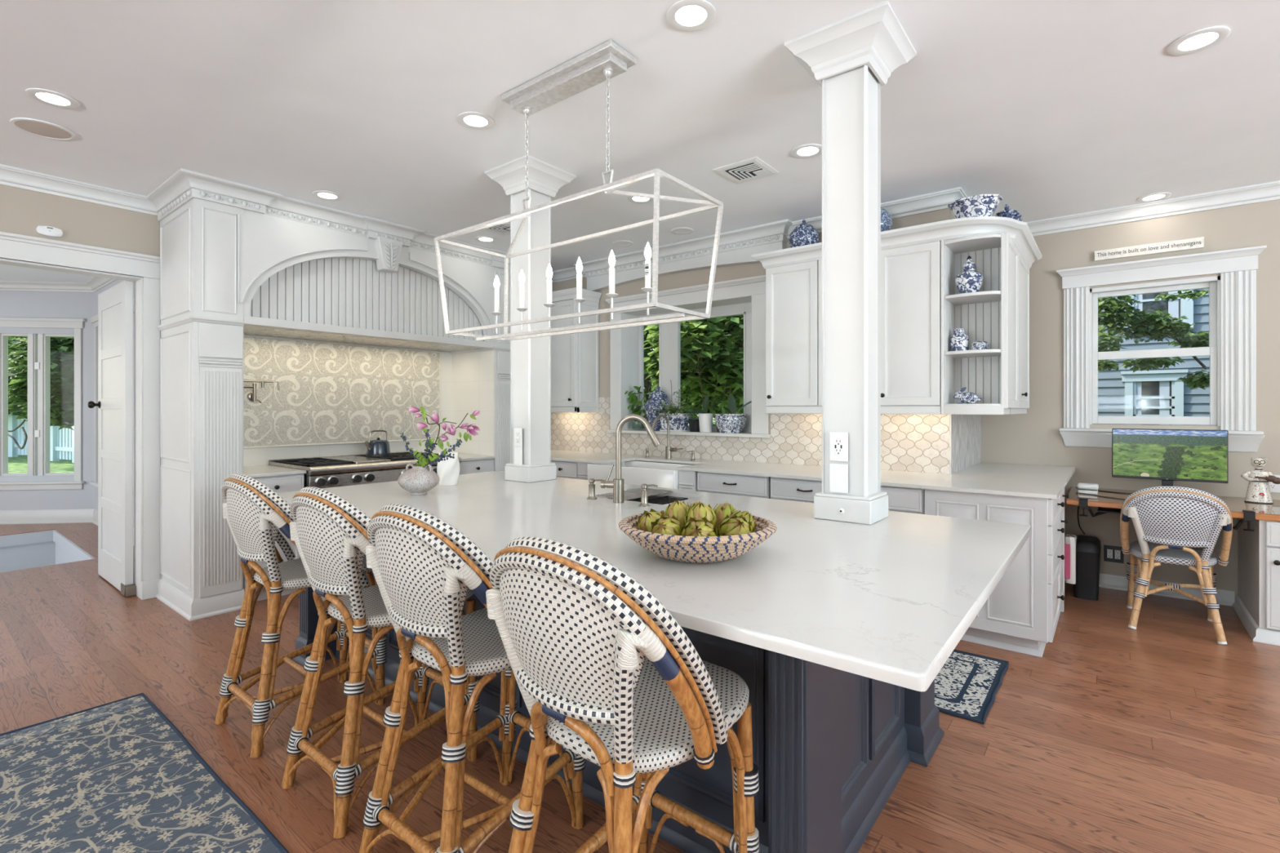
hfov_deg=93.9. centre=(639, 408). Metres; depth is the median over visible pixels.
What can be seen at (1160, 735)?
floor
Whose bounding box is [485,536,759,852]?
counter stool
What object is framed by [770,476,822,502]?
drawer
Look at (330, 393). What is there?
mosaic panel
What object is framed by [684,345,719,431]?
potted orchid
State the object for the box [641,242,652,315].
candle
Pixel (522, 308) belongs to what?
candle
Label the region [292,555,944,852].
kitchen island
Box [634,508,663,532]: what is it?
artichoke
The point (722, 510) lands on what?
artichoke
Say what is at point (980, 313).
corner shelf
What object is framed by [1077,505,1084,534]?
cable
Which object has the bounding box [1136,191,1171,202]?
recessed light
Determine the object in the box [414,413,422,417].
flower
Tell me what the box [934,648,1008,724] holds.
runner rug
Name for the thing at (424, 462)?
sprig
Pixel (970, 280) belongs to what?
jar
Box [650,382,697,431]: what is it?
ivy
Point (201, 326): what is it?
tall cabinet
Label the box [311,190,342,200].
recessed light
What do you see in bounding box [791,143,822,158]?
recessed light
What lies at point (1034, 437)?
wall
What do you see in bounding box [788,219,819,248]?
lidded jar
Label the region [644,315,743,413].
tree
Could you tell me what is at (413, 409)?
flower
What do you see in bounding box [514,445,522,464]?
blank plate
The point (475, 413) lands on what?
flower
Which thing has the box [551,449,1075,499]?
countertop
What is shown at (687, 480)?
pilaster
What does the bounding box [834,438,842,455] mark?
receptacle
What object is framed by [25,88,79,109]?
recessed light
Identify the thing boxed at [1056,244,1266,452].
window
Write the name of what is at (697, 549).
woven bowl
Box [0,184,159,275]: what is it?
wall
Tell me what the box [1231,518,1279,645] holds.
base cabinet
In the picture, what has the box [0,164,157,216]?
trim
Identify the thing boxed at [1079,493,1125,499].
cable
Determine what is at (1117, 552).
receptacle
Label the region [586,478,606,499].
soap dispenser
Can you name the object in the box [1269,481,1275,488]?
receptacle
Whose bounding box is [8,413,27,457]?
picket fence
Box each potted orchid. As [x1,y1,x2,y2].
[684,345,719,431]
[714,383,751,432]
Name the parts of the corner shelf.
shelf, shelf, light rail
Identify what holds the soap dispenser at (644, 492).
on the island countertop at (890, 599)
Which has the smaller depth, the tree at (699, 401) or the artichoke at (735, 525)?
the artichoke at (735, 525)
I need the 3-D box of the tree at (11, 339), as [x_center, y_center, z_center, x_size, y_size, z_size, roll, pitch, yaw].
[-17.870,-1.575,17.006,5.014,5.736,7.361,0,0,-24]
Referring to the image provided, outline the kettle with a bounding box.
[364,430,391,457]
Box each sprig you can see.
[399,432,423,463]
[416,439,462,466]
[418,453,454,466]
[419,429,431,459]
[422,443,437,467]
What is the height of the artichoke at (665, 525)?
0.112 m
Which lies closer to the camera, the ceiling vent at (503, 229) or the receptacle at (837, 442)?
the receptacle at (837, 442)
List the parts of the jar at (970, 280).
lid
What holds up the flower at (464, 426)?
on the branch at (471, 429)
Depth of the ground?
12.97 m
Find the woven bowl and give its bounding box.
[618,510,777,563]
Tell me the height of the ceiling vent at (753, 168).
0.009 m
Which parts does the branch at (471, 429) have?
stem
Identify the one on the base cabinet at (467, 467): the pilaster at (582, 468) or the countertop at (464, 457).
the countertop at (464, 457)
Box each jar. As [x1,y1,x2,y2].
[644,386,672,431]
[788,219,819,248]
[955,255,983,293]
[995,204,1022,221]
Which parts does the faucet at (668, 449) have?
spout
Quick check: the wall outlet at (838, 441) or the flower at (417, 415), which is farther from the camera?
the flower at (417, 415)
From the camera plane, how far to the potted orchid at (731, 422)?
5.34 m
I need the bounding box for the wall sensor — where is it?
[35,225,62,237]
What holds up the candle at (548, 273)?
on the linear chandelier at (606, 60)
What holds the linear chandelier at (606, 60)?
hanging from the ceiling
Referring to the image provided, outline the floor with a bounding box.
[0,522,1279,852]
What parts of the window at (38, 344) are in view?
sash, sill, sash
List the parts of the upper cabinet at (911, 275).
door, door, light rail, door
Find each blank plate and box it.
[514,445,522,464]
[830,463,848,493]
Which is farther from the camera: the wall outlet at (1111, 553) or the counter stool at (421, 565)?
the wall outlet at (1111, 553)
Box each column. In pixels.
[484,154,576,482]
[784,0,916,524]
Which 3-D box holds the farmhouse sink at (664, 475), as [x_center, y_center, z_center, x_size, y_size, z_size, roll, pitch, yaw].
[0.058,0.604,5.209,0.945,0.233,0.508,0,0,38]
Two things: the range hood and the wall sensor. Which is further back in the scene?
the range hood
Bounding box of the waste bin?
[1073,534,1101,600]
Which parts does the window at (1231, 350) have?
sash, sash, sill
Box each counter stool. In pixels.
[214,473,386,758]
[281,486,479,838]
[359,503,585,852]
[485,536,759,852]
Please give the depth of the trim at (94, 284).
7.17 m
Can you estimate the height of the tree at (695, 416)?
6.990 m
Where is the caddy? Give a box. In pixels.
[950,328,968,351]
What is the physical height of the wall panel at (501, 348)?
2.905 m
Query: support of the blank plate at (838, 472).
attached to the column at (851, 57)
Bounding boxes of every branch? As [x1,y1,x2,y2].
[8,419,27,449]
[408,406,479,458]
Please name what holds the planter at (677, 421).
on the window at (739, 297)
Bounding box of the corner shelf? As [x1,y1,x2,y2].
[941,231,1010,414]
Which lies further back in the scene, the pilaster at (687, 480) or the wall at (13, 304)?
the wall at (13, 304)
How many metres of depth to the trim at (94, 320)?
7.18 m
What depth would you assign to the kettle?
5.28 m
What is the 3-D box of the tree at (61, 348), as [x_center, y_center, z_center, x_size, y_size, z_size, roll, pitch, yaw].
[-13.265,-0.623,13.603,4.712,3.805,2.989,0,0,13]
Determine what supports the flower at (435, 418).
on the branch at (471, 429)
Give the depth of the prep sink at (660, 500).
3.36 m
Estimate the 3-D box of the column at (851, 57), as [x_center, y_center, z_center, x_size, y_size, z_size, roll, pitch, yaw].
[0.894,-0.535,2.529,0.415,1.988,0.415,0,0,38]
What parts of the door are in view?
knob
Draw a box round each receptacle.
[515,431,519,442]
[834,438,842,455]
[1106,549,1112,558]
[1115,550,1119,559]
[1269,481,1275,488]
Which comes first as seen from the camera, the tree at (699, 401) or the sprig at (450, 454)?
the sprig at (450, 454)
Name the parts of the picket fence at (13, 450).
post, rail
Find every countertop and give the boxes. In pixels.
[243,465,306,477]
[268,471,1031,691]
[457,453,495,461]
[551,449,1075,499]
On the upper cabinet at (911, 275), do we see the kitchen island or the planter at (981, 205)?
the planter at (981, 205)
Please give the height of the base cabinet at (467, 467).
0.897 m
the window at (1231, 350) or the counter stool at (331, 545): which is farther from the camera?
the window at (1231, 350)
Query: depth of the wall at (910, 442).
5.23 m
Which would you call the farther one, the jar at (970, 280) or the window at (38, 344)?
the window at (38, 344)
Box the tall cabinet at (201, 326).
[155,197,244,621]
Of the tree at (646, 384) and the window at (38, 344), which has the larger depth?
the tree at (646, 384)
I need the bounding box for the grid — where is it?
[636,495,688,504]
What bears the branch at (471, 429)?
in the vase at (418, 480)
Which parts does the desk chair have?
arm rod, leg, leg, post, seat, rail, panel, rail, leg, post, leg, arm rod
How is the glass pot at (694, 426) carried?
on the window at (739, 297)
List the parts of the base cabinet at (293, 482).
door, drawer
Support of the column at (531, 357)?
on the island countertop at (890, 599)
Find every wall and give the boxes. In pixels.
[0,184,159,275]
[0,290,94,511]
[0,529,94,572]
[94,279,133,527]
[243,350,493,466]
[551,208,956,474]
[949,414,981,474]
[981,199,1279,596]
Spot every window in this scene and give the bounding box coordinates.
[0,317,85,490]
[604,275,770,438]
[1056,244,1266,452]
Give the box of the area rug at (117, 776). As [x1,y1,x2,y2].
[0,693,288,852]
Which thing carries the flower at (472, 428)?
on the branch at (471, 429)
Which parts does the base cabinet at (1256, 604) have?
moulding, drawer, door, knob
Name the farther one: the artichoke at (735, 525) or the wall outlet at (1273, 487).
the wall outlet at (1273, 487)
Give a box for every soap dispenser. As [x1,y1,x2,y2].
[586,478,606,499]
[639,484,657,506]
[644,448,649,457]
[686,450,695,460]
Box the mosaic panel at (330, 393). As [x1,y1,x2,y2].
[243,334,440,448]
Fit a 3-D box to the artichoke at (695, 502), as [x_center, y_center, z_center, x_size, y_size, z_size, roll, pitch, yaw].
[0.197,0.366,2.016,0.115,0.107,0.116,0,0,38]
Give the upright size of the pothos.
0.456 m
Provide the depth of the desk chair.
3.65 m
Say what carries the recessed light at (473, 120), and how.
in the ceiling
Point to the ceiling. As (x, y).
(1053, 108)
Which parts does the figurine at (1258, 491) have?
arm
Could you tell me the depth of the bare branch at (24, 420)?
12.36 m
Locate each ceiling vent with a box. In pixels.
[481,222,510,235]
[712,156,779,184]
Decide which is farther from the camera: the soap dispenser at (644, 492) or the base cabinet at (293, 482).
the base cabinet at (293, 482)
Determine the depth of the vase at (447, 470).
3.59 m
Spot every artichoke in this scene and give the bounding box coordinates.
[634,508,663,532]
[650,513,683,535]
[662,500,691,524]
[680,516,717,536]
[683,502,719,527]
[687,501,708,506]
[712,502,738,527]
[715,514,752,536]
[729,509,756,533]
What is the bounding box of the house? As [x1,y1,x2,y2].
[1097,288,1209,425]
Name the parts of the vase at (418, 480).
handle, handle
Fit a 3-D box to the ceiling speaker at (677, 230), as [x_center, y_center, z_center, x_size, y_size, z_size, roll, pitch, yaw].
[0.362,-1.526,5.126,0.192,0.007,0.192,0,0,38]
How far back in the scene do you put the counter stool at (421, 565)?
1.70 m
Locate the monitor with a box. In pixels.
[1111,428,1228,486]
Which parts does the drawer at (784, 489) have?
pull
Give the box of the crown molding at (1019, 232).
[751,216,1042,269]
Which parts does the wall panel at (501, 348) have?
band moulding, panel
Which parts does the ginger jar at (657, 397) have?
lid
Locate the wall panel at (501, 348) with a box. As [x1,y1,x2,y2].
[448,266,510,471]
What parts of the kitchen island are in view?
post, corner post, panel, panel, panel, moulding, panel, corner post, panel, panel, corner post, post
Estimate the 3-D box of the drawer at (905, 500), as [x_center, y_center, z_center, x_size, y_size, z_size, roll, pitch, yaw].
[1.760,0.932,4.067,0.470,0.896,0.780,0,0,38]
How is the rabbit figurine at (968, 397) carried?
on the corner shelf
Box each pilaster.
[577,460,638,479]
[678,470,697,491]
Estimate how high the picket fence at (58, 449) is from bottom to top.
1.440 m
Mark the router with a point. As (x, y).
(1086, 488)
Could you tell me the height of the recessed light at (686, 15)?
0.007 m
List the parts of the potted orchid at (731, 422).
pot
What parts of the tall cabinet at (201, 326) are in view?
panel, panel, panel, moulding, band moulding, panel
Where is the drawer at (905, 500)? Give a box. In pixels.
[880,485,924,514]
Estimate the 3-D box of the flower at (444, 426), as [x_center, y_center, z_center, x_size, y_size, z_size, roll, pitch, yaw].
[-1.053,0.093,3.210,0.028,0.046,0.032,0,0,38]
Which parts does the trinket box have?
lid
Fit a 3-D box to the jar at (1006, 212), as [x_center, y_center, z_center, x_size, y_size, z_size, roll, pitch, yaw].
[2.455,-1.296,4.001,0.176,0.150,0.176,0,0,38]
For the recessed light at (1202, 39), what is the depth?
2.47 m
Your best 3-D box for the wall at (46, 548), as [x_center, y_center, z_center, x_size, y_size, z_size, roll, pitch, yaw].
[-7.139,2.383,4.581,2.320,1.994,4.300,0,0,38]
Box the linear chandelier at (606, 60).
[434,39,723,341]
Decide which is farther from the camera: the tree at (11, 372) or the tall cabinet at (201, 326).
the tree at (11, 372)
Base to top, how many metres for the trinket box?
0.067 m
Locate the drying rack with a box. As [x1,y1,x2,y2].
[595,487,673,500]
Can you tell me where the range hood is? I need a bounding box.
[237,208,496,351]
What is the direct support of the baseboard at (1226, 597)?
attached to the wall at (1034, 437)
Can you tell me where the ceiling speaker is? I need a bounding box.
[9,117,75,140]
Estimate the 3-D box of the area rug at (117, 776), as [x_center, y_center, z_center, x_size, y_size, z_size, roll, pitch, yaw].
[-2.048,1.373,1.092,2.785,0.015,2.386,0,0,38]
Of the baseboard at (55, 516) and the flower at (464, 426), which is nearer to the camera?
the flower at (464, 426)
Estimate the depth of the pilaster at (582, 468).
5.41 m
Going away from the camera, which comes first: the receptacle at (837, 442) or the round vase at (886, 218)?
the receptacle at (837, 442)
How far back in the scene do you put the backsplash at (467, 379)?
6.00 m
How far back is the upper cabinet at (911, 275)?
4.17 m
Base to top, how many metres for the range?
0.960 m
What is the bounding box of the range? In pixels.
[268,451,461,488]
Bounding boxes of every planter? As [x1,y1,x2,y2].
[658,413,690,430]
[946,194,1003,218]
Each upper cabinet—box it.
[551,287,601,412]
[765,240,941,414]
[1004,232,1029,413]
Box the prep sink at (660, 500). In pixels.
[630,495,684,504]
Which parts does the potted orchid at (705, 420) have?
pot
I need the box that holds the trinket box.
[970,341,988,350]
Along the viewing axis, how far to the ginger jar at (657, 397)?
5.93 m
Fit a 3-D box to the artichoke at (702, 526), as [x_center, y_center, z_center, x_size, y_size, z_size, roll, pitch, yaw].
[0.177,0.377,1.778,0.121,0.117,0.119,0,0,38]
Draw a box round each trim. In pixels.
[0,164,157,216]
[0,231,159,599]
[0,276,117,292]
[89,298,133,500]
[146,168,510,270]
[551,180,1279,283]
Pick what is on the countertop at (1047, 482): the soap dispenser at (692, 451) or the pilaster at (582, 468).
the soap dispenser at (692, 451)
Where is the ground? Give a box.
[8,419,715,473]
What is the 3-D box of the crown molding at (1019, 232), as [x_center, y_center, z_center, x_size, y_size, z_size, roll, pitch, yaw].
[2.042,-1.167,4.745,1.802,0.106,1.468,0,0,38]
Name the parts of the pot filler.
arm, arm, spout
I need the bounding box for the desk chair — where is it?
[1120,486,1232,644]
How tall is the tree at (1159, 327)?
3.914 m
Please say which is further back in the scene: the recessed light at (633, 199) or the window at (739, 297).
the window at (739, 297)
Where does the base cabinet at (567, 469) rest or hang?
on the floor
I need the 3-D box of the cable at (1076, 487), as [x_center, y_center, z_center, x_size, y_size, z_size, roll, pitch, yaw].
[3.529,0.597,4.404,0.522,0.040,0.108,0,0,24]
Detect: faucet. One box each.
[600,413,661,502]
[651,413,683,458]
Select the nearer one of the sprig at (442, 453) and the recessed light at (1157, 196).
the sprig at (442, 453)
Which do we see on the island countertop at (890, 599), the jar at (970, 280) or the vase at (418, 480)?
the vase at (418, 480)
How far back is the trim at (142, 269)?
4.35 m
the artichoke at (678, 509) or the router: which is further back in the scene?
the router
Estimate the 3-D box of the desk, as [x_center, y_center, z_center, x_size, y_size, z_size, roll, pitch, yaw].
[4.154,0.637,3.675,2.462,0.042,0.822,0,0,38]
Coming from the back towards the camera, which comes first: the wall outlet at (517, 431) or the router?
the router
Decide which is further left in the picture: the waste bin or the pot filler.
the pot filler
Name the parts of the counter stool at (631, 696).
post, leg, rail, rail, panel, leg, post, leg, seat, arm rod, leg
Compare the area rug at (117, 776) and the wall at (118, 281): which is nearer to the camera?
the area rug at (117, 776)
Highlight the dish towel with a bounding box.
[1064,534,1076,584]
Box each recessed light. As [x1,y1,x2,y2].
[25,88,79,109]
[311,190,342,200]
[457,111,494,129]
[475,235,497,242]
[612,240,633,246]
[627,195,653,203]
[666,0,715,31]
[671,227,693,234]
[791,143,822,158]
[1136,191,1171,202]
[1167,26,1230,55]
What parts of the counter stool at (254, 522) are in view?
leg, post, rail, rail, panel, leg, post, arm rod, seat, leg, leg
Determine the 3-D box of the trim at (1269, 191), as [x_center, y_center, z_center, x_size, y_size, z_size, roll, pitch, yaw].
[3.177,-1.476,4.163,10.600,0.105,1.288,0,0,38]
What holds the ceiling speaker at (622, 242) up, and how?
in the ceiling
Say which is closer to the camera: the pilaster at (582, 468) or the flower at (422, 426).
the flower at (422, 426)
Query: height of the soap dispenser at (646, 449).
0.088 m
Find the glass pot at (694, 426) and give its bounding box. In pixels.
[688,418,699,431]
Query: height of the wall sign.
0.076 m
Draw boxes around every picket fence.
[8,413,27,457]
[49,422,74,462]
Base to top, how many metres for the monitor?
0.473 m
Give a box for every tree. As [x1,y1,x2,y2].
[8,336,70,414]
[8,336,74,430]
[10,372,69,442]
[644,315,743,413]
[644,325,698,404]
[644,342,715,426]
[680,342,733,417]
[1097,288,1209,390]
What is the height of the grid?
0.157 m
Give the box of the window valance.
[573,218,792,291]
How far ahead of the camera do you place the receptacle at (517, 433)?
3.80 m
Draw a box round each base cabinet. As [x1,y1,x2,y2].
[243,473,304,601]
[459,458,493,474]
[551,460,577,479]
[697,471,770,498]
[924,488,1068,657]
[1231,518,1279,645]
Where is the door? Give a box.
[87,280,136,596]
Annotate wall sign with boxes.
[1094,236,1204,261]
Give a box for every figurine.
[952,386,981,404]
[1240,457,1279,503]
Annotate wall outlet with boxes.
[514,427,522,446]
[830,431,848,461]
[1103,544,1124,563]
[1268,475,1279,492]
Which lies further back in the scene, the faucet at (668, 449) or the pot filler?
the faucet at (668, 449)
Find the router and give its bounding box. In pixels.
[1076,482,1098,494]
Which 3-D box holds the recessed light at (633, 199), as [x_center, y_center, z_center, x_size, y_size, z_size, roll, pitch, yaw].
[0.007,-1.526,4.335,0.192,0.007,0.192,0,0,38]
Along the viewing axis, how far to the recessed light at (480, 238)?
5.37 m
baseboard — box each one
[0,509,133,546]
[1098,573,1235,606]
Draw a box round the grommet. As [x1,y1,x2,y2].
[838,508,844,514]
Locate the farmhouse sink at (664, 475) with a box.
[587,460,691,488]
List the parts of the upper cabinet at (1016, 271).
door, door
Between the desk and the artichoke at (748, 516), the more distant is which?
the desk
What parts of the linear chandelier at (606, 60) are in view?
corner rod, rail, rail, corner rod, chain mount, chain, rail, rail, rail, chain mount, chain, rail, corner rod, rail, rail, corner rod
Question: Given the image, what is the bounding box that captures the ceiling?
[0,0,1279,282]
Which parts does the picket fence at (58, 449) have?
post, rail, post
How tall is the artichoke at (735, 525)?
0.112 m
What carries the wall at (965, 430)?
attached to the wall at (910, 442)
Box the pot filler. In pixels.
[243,379,279,403]
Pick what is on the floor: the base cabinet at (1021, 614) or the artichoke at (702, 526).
the base cabinet at (1021, 614)
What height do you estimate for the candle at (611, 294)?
0.300 m
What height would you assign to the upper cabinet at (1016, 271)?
1.155 m
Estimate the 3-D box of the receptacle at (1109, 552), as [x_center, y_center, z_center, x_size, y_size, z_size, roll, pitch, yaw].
[3.629,1.118,4.616,0.034,0.068,0.003,0,0,38]
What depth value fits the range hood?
4.84 m
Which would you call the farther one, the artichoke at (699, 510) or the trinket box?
the trinket box
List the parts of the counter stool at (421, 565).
leg, post, rail, rail, panel, leg, post, seat, leg, leg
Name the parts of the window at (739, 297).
sash, sill, sash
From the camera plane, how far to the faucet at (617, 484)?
2.93 m
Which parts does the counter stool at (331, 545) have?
leg, post, rail, rail, panel, leg, post, seat, leg, leg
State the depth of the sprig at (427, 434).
3.21 m
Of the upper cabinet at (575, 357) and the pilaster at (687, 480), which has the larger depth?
the upper cabinet at (575, 357)
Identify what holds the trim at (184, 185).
attached to the range hood
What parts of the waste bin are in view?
lid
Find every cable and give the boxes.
[1075,487,1132,493]
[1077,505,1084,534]
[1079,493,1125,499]
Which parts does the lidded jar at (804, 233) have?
lid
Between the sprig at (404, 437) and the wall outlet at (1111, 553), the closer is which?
the sprig at (404, 437)
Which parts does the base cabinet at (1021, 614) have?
panel, toe moulding, panel, drawer, drawer, drawer, drawer, knob, knob, knob, knob, door, drawer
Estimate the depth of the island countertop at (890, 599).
1.76 m
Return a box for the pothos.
[624,385,651,428]
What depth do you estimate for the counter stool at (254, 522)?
2.50 m
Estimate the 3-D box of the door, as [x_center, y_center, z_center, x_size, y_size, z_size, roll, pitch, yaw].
[-4.108,0.213,4.680,0.945,2.326,0.196,0,0,38]
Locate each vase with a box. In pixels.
[397,463,439,494]
[436,451,460,485]
[880,208,892,231]
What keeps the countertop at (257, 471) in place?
on the base cabinet at (293, 482)
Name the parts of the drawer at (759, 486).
pull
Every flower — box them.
[408,406,420,413]
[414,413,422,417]
[416,422,427,429]
[429,411,439,422]
[439,433,448,442]
[440,422,446,430]
[446,423,456,435]
[459,422,468,428]
[466,423,479,435]
[471,409,479,416]
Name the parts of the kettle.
spout, handle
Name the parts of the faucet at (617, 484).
lever, spout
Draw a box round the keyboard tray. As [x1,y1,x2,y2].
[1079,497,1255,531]
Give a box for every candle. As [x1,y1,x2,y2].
[491,275,502,333]
[516,269,527,330]
[543,264,555,327]
[573,257,585,324]
[605,249,617,319]
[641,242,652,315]
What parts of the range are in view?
knob, knob, knob, knob, control panel, bullnose rail, display frame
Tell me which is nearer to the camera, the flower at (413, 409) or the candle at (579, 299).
the candle at (579, 299)
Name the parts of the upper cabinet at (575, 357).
door, light rail, cornice, rail, panel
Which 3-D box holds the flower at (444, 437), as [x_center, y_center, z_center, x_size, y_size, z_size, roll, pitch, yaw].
[-1.047,0.155,3.201,0.040,0.045,0.049,0,0,38]
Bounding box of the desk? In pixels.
[1066,486,1279,521]
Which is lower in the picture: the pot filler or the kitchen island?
the kitchen island
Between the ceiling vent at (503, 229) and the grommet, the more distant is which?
the ceiling vent at (503, 229)
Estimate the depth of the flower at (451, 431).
3.20 m

